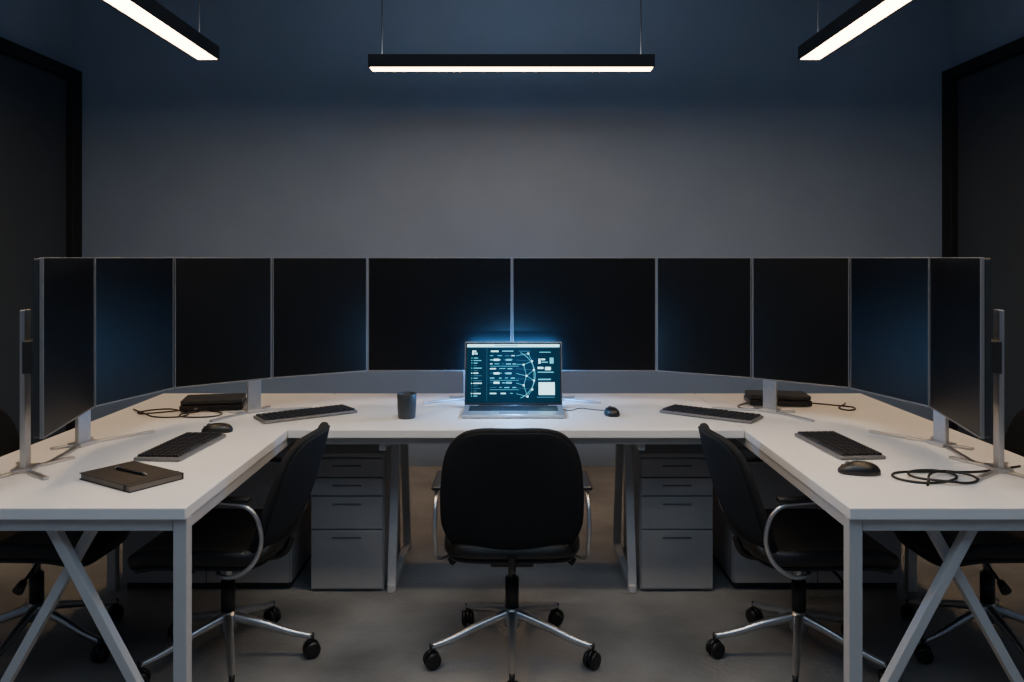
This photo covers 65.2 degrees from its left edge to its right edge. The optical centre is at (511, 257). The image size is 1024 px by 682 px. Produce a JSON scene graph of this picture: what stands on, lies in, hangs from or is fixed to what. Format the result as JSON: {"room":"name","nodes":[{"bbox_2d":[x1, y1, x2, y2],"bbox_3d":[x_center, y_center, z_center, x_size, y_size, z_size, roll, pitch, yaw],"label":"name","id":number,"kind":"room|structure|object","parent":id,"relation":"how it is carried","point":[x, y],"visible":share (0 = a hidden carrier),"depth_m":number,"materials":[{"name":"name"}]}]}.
{"room":"control room","nodes":[
{"label":"control room","id":0,"kind":"room"},
{"bbox_2d":[0,0,72,67],"bbox_3d":[-3.005,-0.225,1.940,0.100,3.250,6.880,0,0,0],"label":"wall","id":1,"kind":"structure","parent":0,"point":[44,27],"depth_m":5.02,"materials":[{"name":"paint"}]},
{"bbox_2d":[0,37,71,78],"bbox_3d":[-2.920,-1.212,4.175,0.069,0.075,2.150,0,0,0],"label":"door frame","id":2,"kind":"structure","parent":1,"relation":"in","point":[7,47],"depth_m":4.83,"materials":[{"name":"black metal"}]},
{"bbox_2d":[0,53,65,444],"bbox_3d":[-2.939,0.107,4.175,0.029,2.565,2.150,0,0,0],"label":"leaf","id":3,"kind":"object","parent":2,"relation":"attached to","point":[32,98],"visible":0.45,"depth_m":4.80,"materials":[{"name":"black glass"}]},
{"bbox_2d":[73,0,950,465],"bbox_3d":[0.000,-0.225,5.430,6.110,3.250,0.100,0,0,0],"label":"wall","id":4,"kind":"structure","parent":0,"point":[286,144],"depth_m":5.38,"materials":[{"name":"paint"}]},
{"bbox_2d":[0,466,1023,681],"bbox_3d":[0.000,1.450,1.940,6.110,0.100,7.080,0,0,0],"label":"floor","id":5,"kind":"structure","parent":0,"point":[362,635],"depth_m":3.00,"materials":[{"name":"concrete"}]},
{"bbox_2d":[0,408,130,662],"bbox_3d":[-1.710,0.968,2.836,0.618,0.862,0.586,0,0,2],"label":"office chair","id":6,"kind":"object","parent":5,"relation":"on","point":[37,548],"visible":0.53,"depth_m":2.78,"materials":[{"name":"metal"}]},
{"bbox_2d":[0,531,130,562],"bbox_3d":[-1.665,0.988,2.859,0.502,0.102,0.468,0,0,2],"label":"seat cushion","id":7,"kind":"object","parent":6,"relation":"on","point":[15,546],"depth_m":2.70,"materials":[{"name":"black leather"}]},
{"bbox_2d":[95,643,104,659],"bbox_3d":[-1.427,1.364,2.772,0.012,0.052,0.052,0,0,-1],"label":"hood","id":8,"kind":"object","parent":6,"relation":"attached to","point":[100,647],"depth_m":2.75,"materials":[{"name":"black plastic"}]},
{"bbox_2d":[0,393,334,681],"bbox_3d":[-1.281,1.030,3.006,0.838,0.740,1.788,0,0,0],"label":"office desk","id":9,"kind":"object","parent":5,"relation":"on","point":[60,503],"visible":0.8,"depth_m":2.28,"materials":[{"name":"white laminate"}]},
{"bbox_2d":[0,257,93,479],"bbox_3d":[-1.475,0.329,2.491,0.188,0.662,0.492,0,0,-12],"label":"monitor","id":10,"kind":"object","parent":9,"relation":"on","point":[59,356],"visible":1,"depth_m":2.45,"materials":[{"name":"plastic"}]},
{"bbox_2d":[49,257,172,460],"bbox_3d":[-1.473,0.329,2.872,0.164,0.662,0.604,0,0,15],"label":"monitor","id":11,"kind":"object","parent":9,"relation":"on","point":[133,296],"visible":0.89,"depth_m":2.92,"materials":[{"name":"plastic"}]},
{"bbox_2d":[79,461,183,492],"bbox_3d":[-1.135,0.650,2.385,0.260,0.021,0.173,0,0,33],"label":"notebook","id":12,"kind":"object","parent":9,"relation":"on","point":[108,476],"visible":1,"depth_m":2.35,"materials":[{"name":"leather"}]},
{"bbox_2d":[115,466,146,474],"bbox_3d":[-1.136,0.634,2.385,0.150,0.010,0.009,0,0,30],"label":"pen","id":13,"kind":"object","parent":12,"relation":"on","point":[117,467],"visible":1,"depth_m":2.38,"materials":[{"name":"black plastic"}]},
{"bbox_2d":[134,432,225,461],"bbox_3d":[-1.140,0.649,2.770,0.155,0.019,0.360,0,0,4],"label":"keyboard","id":14,"kind":"object","parent":9,"relation":"on","point":[181,447],"visible":1,"depth_m":2.72,"materials":[{"name":"black plastic"}]},
{"bbox_2d":[133,393,246,417],"bbox_3d":[-1.396,0.635,3.430,0.466,0.050,0.310,0,0,-12],"label":"station","id":15,"kind":"object","parent":9,"relation":"on","point":[196,403],"visible":0.99,"depth_m":3.44,"materials":[{"name":"black plastic"}]},
{"bbox_2d":[201,422,232,432],"bbox_3d":[-1.117,0.641,3.030,0.115,0.035,0.062,0,0,-10],"label":"computer mouse","id":16,"kind":"object","parent":9,"relation":"on","point":[214,427],"visible":0.86,"depth_m":3.01,"materials":[{"name":"black plastic"}]},
{"bbox_2d":[173,257,311,421],"bbox_3d":[-1.138,0.329,3.371,0.573,0.662,0.164,0,0,-40],"label":"monitor","id":17,"kind":"object","parent":9,"relation":"on","point":[222,306],"visible":0.98,"depth_m":3.28,"materials":[{"name":"plastic"}]},
{"bbox_2d":[123,438,310,587],"bbox_3d":[-1.285,1.100,3.594,0.710,0.600,0.492,0,0,0],"label":"base cabinet","id":18,"kind":"object","parent":5,"relation":"on","point":[283,572],"visible":0.26,"depth_m":3.36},
{"bbox_2d":[127,422,329,681],"bbox_3d":[-0.960,0.993,2.797,0.632,0.811,0.608,0,0,2],"label":"office chair","id":19,"kind":"object","parent":5,"relation":"on","point":[243,539],"visible":0.84,"depth_m":2.66,"materials":[{"name":"metal"}]},
{"bbox_2d":[141,668,148,676],"bbox_3d":[-1.211,1.364,2.607,0.052,0.052,0.012,0,0,-9],"label":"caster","id":20,"kind":"object","parent":19,"relation":"attached to","point":[144,671],"depth_m":2.60,"materials":[{"name":"black plastic"}]},
{"bbox_2d":[127,508,299,569],"bbox_3d":[-1.025,0.988,2.791,0.502,0.102,0.468,0,0,2],"label":"seat cushion","id":21,"kind":"object","parent":19,"relation":"on","point":[222,539],"depth_m":2.66,"materials":[{"name":"black leather"}]},
{"bbox_2d":[269,607,277,619],"bbox_3d":[-0.919,1.364,3.068,0.052,0.052,0.012,0,0,36],"label":"hood","id":22,"kind":"object","parent":19,"relation":"attached to","point":[273,611],"depth_m":3.05,"materials":[{"name":"black plastic"}]},
{"bbox_2d":[304,639,318,650],"bbox_3d":[-0.704,1.364,2.809,0.052,0.052,0.012,0,0,-32],"label":"hood","id":23,"kind":"object","parent":19,"relation":"attached to","point":[310,644],"depth_m":2.79,"materials":[{"name":"black plastic"}]},
{"bbox_2d":[311,444,399,589],"bbox_3d":[-0.692,1.109,3.603,0.311,0.582,0.514,0,0,0],"label":"base cabinet","id":24,"kind":"object","parent":5,"relation":"on","point":[350,493],"visible":0.83,"depth_m":3.35,"materials":[{"name":"grey metal"}]},
{"bbox_2d":[423,428,600,681],"bbox_3d":[-0.020,0.968,2.808,0.587,0.862,0.627,0,0,-16],"label":"office chair","id":25,"kind":"object","parent":5,"relation":"on","point":[511,498],"visible":1,"depth_m":2.58,"materials":[{"name":"fabric"}]},
{"bbox_2d":[424,650,437,659],"bbox_3d":[-0.273,1.364,2.731,0.052,0.052,0.012,0,0,-27],"label":"hood","id":26,"kind":"object","parent":25,"relation":"attached to","point":[429,654],"depth_m":2.72,"materials":[{"name":"black plastic"}]},
{"bbox_2d":[466,610,469,622],"bbox_3d":[-0.169,1.364,3.052,0.012,0.052,0.052,0,0,-5],"label":"hood","id":27,"kind":"object","parent":25,"relation":"attached to","point":[467,611],"depth_m":3.03,"materials":[{"name":"black plastic"}]},
{"bbox_2d":[444,535,579,559],"bbox_3d":[0.000,0.988,2.855,0.468,0.102,0.502,0,0,0],"label":"seat cushion","id":28,"kind":"object","parent":25,"relation":"on","point":[456,548],"depth_m":2.61,"materials":[{"name":"black fabric"}]},
{"bbox_2d":[586,650,596,664],"bbox_3d":[0.273,1.364,2.731,0.012,0.052,0.052,0,0,39],"label":"hood","id":29,"kind":"object","parent":25,"relation":"attached to","point":[591,655],"depth_m":2.71,"materials":[{"name":"black plastic"}]},
{"bbox_2d":[288,393,743,592],"bbox_3d":[0.015,1.031,3.485,1.751,0.743,0.830,0,0,0],"label":"office desk","id":30,"kind":"object","parent":5,"relation":"on","point":[640,422],"visible":0.83,"depth_m":3.36,"materials":[{"name":"white laminate"}]},
{"bbox_2d":[253,404,357,423],"bbox_3d":[-0.860,0.649,3.345,0.400,0.019,0.145,0,0,-36],"label":"keyboard","id":31,"kind":"object","parent":30,"relation":"on","point":[331,410],"visible":1,"depth_m":3.31,"materials":[{"name":"black plastic"}]},
{"bbox_2d":[272,258,366,377],"bbox_3d":[-0.847,0.256,3.532,0.421,0.516,0.031,0,0,-31],"label":"monitor","id":32,"kind":"object","parent":30,"relation":"on","point":[319,305],"visible":1,"depth_m":3.51,"materials":[{"name":"plastic"}]},
{"bbox_2d":[397,391,416,419],"bbox_3d":[-0.428,0.609,3.309,0.080,0.103,0.101,0,0,32],"label":"coffee mug","id":33,"kind":"object","parent":30,"relation":"on","point":[406,401],"visible":1,"depth_m":3.27,"materials":[{"name":"ceramic"}]},
{"bbox_2d":[368,258,510,403],"bbox_3d":[-0.326,0.329,3.700,0.656,0.662,0.164,0,0,-1],"label":"monitor","id":34,"kind":"object","parent":30,"relation":"on","point":[423,312],"visible":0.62,"depth_m":3.63,"materials":[{"name":"plastic"}]},
{"bbox_2d":[461,342,603,417],"bbox_3d":[0.103,0.517,3.423,0.624,0.288,0.275,0,0,0],"label":"laptop","id":35,"kind":"object","parent":30,"relation":"on","point":[503,379],"visible":0.94,"depth_m":3.52,"materials":[{"name":"metal"}]},
{"bbox_2d":[513,258,655,403],"bbox_3d":[0.326,0.329,3.700,0.656,0.662,0.164,0,0,1],"label":"monitor","id":36,"kind":"object","parent":30,"relation":"on","point":[602,311],"visible":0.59,"depth_m":3.63,"materials":[{"name":"plastic"}]},
{"bbox_2d":[604,406,619,416],"bbox_3d":[0.418,0.641,3.360,0.062,0.035,0.100,0,0,-9],"label":"computer mouse","id":37,"kind":"object","parent":30,"relation":"on","point":[610,411],"visible":1,"depth_m":3.33,"materials":[{"name":"black plastic"}]},
{"bbox_2d":[657,258,751,377],"bbox_3d":[0.847,0.256,3.532,0.421,0.516,0.031,0,0,31],"label":"monitor","id":38,"kind":"object","parent":30,"relation":"on","point":[704,305],"visible":1,"depth_m":3.51,"materials":[{"name":"plastic"}]},
{"bbox_2d":[659,404,763,423],"bbox_3d":[0.830,0.649,3.345,0.400,0.019,0.145,0,0,36],"label":"keyboard","id":39,"kind":"object","parent":30,"relation":"on","point":[684,410],"visible":1,"depth_m":3.31,"materials":[{"name":"black plastic"}]},
{"bbox_2d":[624,444,712,589],"bbox_3d":[0.692,1.109,3.603,0.311,0.582,0.514,0,0,0],"label":"base cabinet","id":40,"kind":"object","parent":5,"relation":"on","point":[673,484],"visible":0.83,"depth_m":3.35,"materials":[{"name":"grey metal"}]},
{"bbox_2d":[698,423,899,681],"bbox_3d":[0.972,0.995,2.796,0.627,0.807,0.606,0,0,-2],"label":"office chair","id":41,"kind":"object","parent":5,"relation":"on","point":[783,539],"visible":0.92,"depth_m":2.67,"materials":[{"name":"metal"}]},
{"bbox_2d":[708,639,721,650],"bbox_3d":[0.714,1.364,2.809,0.052,0.052,0.012,0,0,-25],"label":"hood","id":42,"kind":"object","parent":41,"relation":"attached to","point":[713,644],"depth_m":2.79,"materials":[{"name":"black plastic"}]},
{"bbox_2d":[750,607,759,620],"bbox_3d":[0.929,1.364,3.068,0.012,0.052,0.052,0,0,-23],"label":"hood","id":43,"kind":"object","parent":41,"relation":"attached to","point":[754,611],"depth_m":3.05,"materials":[{"name":"black plastic"}]},
{"bbox_2d":[727,508,899,569],"bbox_3d":[1.035,0.988,2.791,0.502,0.102,0.468,0,0,-2],"label":"seat cushion","id":44,"kind":"object","parent":41,"relation":"on","point":[805,538],"depth_m":2.67,"materials":[{"name":"black leather"}]},
{"bbox_2d":[713,438,900,587],"bbox_3d":[1.285,1.100,3.594,0.710,0.600,0.492,0,0,0],"label":"base cabinet","id":45,"kind":"object","parent":5,"relation":"on","point":[741,572],"visible":0.22,"depth_m":3.36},
{"bbox_2d":[696,393,1023,681],"bbox_3d":[1.292,1.030,3.006,0.816,0.740,1.788,0,0,0],"label":"office desk","id":46,"kind":"object","parent":5,"relation":"on","point":[883,502],"visible":0.84,"depth_m":2.31,"materials":[{"name":"white laminate"}]},
{"bbox_2d":[712,257,850,421],"bbox_3d":[1.138,0.329,3.371,0.573,0.662,0.164,0,0,40],"label":"monitor","id":47,"kind":"object","parent":46,"relation":"on","point":[802,306],"visible":0.99,"depth_m":3.28,"materials":[{"name":"plastic"}]},
{"bbox_2d":[737,390,855,410],"bbox_3d":[1.255,0.635,3.570,0.508,0.050,0.239,0,0,6],"label":"station","id":48,"kind":"object","parent":46,"relation":"on","point":[753,397],"visible":0.94,"depth_m":3.55,"materials":[{"name":"black plastic"}]},
{"bbox_2d":[795,431,885,459],"bbox_3d":[1.135,0.649,2.790,0.155,0.019,0.360,0,0,-4],"label":"keyboard","id":49,"kind":"object","parent":46,"relation":"on","point":[839,446],"visible":1,"depth_m":2.73,"materials":[{"name":"black plastic"}]},
{"bbox_2d":[837,461,880,475],"bbox_3d":[1.063,0.640,2.450,0.125,0.037,0.070,0,0,8],"label":"computer mouse","id":50,"kind":"object","parent":46,"relation":"on","point":[856,468],"visible":1,"depth_m":2.43,"materials":[{"name":"black plastic"}]},
{"bbox_2d":[851,257,974,460],"bbox_3d":[1.473,0.329,2.872,0.164,0.662,0.604,0,0,-15],"label":"monitor","id":51,"kind":"object","parent":46,"relation":"on","point":[890,296],"visible":0.9,"depth_m":2.92,"materials":[{"name":"plastic"}]},
{"bbox_2d":[891,465,1020,485],"bbox_3d":[1.378,0.651,2.410,0.475,0.018,0.153,0,0,-9],"label":"cable","id":52,"kind":"object","parent":46,"relation":"on","point":[928,479],"visible":0.96,"depth_m":2.39,"materials":[{"name":"black plastic"}]},
{"bbox_2d":[930,257,1023,479],"bbox_3d":[1.475,0.329,2.491,0.188,0.662,0.492,0,0,13],"label":"monitor","id":53,"kind":"object","parent":46,"relation":"on","point":[964,356],"visible":1,"depth_m":2.46,"materials":[{"name":"plastic"}]},
{"bbox_2d":[893,408,1023,663],"bbox_3d":[1.706,0.968,2.837,0.629,0.862,0.592,0,0,-2],"label":"office chair","id":54,"kind":"object","parent":5,"relation":"on","point":[986,548],"visible":0.55,"depth_m":2.78,"materials":[{"name":"metal"}]},
{"bbox_2d":[905,605,909,617],"bbox_3d":[1.532,1.364,3.092,0.012,0.052,0.052,0,0,35],"label":"hood","id":55,"kind":"object","parent":54,"relation":"attached to","point":[907,607],"depth_m":3.07,"materials":[{"name":"black plastic"}]},
{"bbox_2d":[915,644,930,650],"bbox_3d":[1.427,1.364,2.772,0.052,0.052,0.012,0,0,13],"label":"hood","id":56,"kind":"object","parent":54,"relation":"attached to","point":[920,647],"depth_m":2.76,"materials":[{"name":"black plastic"}]},
{"bbox_2d":[893,531,1023,562],"bbox_3d":[1.665,0.988,2.859,0.502,0.102,0.468,0,0,-2],"label":"seat cushion","id":57,"kind":"object","parent":54,"relation":"on","point":[986,546],"depth_m":2.70,"materials":[{"name":"black leather"}]},
{"bbox_2d":[951,0,1023,67],"bbox_3d":[3.005,-0.225,1.940,0.100,3.250,6.880,0,0,0],"label":"wall","id":58,"kind":"structure","parent":0,"point":[978,27],"depth_m":5.02,"materials":[{"name":"paint"}]},
{"bbox_2d":[952,37,1023,78],"bbox_3d":[2.920,-1.212,4.175,0.069,0.075,2.150,0,0,0],"label":"door frame","id":59,"kind":"structure","parent":58,"relation":"in","point":[1016,47],"depth_m":4.83,"materials":[{"name":"black metal"}]},
{"bbox_2d":[958,53,1023,444],"bbox_3d":[2.939,0.107,4.175,0.029,2.565,2.150,0,0,0],"label":"leaf","id":60,"kind":"object","parent":59,"relation":"attached to","point":[991,98],"visible":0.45,"depth_m":4.82,"materials":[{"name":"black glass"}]},
{"bbox_3d":[0.000,-1.900,1.940,6.110,0.100,7.080,0,0,0],"label":"ceiling","id":61,"kind":"structure","parent":0,"visible":0},
{"bbox_2d":[102,0,219,59],"bbox_3d":[-1.610,-1.450,2.870,0.120,0.801,2.740,0,0,0],"label":"pendant lamp","id":62,"kind":"object","parent":61,"relation":"hanging from","point":[150,14],"visible":1,"depth_m":3.69,"materials":[{"name":"white plastic"}]},
{"bbox_2d":[368,0,654,71],"bbox_3d":[-0.003,-1.450,4.450,1.575,0.801,0.120,0,0,0],"label":"pendant lamp","id":63,"kind":"object","parent":61,"relation":"hanging from","point":[381,62],"visible":1,"depth_m":4.39,"materials":[{"name":"black metal"}]},
{"bbox_2d":[370,67,652,70],"bbox_3d":[-0.003,-1.053,4.450,1.559,0.006,0.100,0,0,0],"label":"diffuser","id":64,"kind":"object","parent":63,"relation":"attached to","point":[372,68],"depth_m":4.43,"materials":[{"name":"white plastic"}]},
{"bbox_2d":[798,0,912,59],"bbox_3d":[1.575,-1.450,2.870,0.120,0.801,2.740,0,0,0],"label":"pendant lamp","id":65,"kind":"object","parent":61,"relation":"hanging from","point":[865,14],"visible":1,"depth_m":3.69,"materials":[{"name":"white plastic"}]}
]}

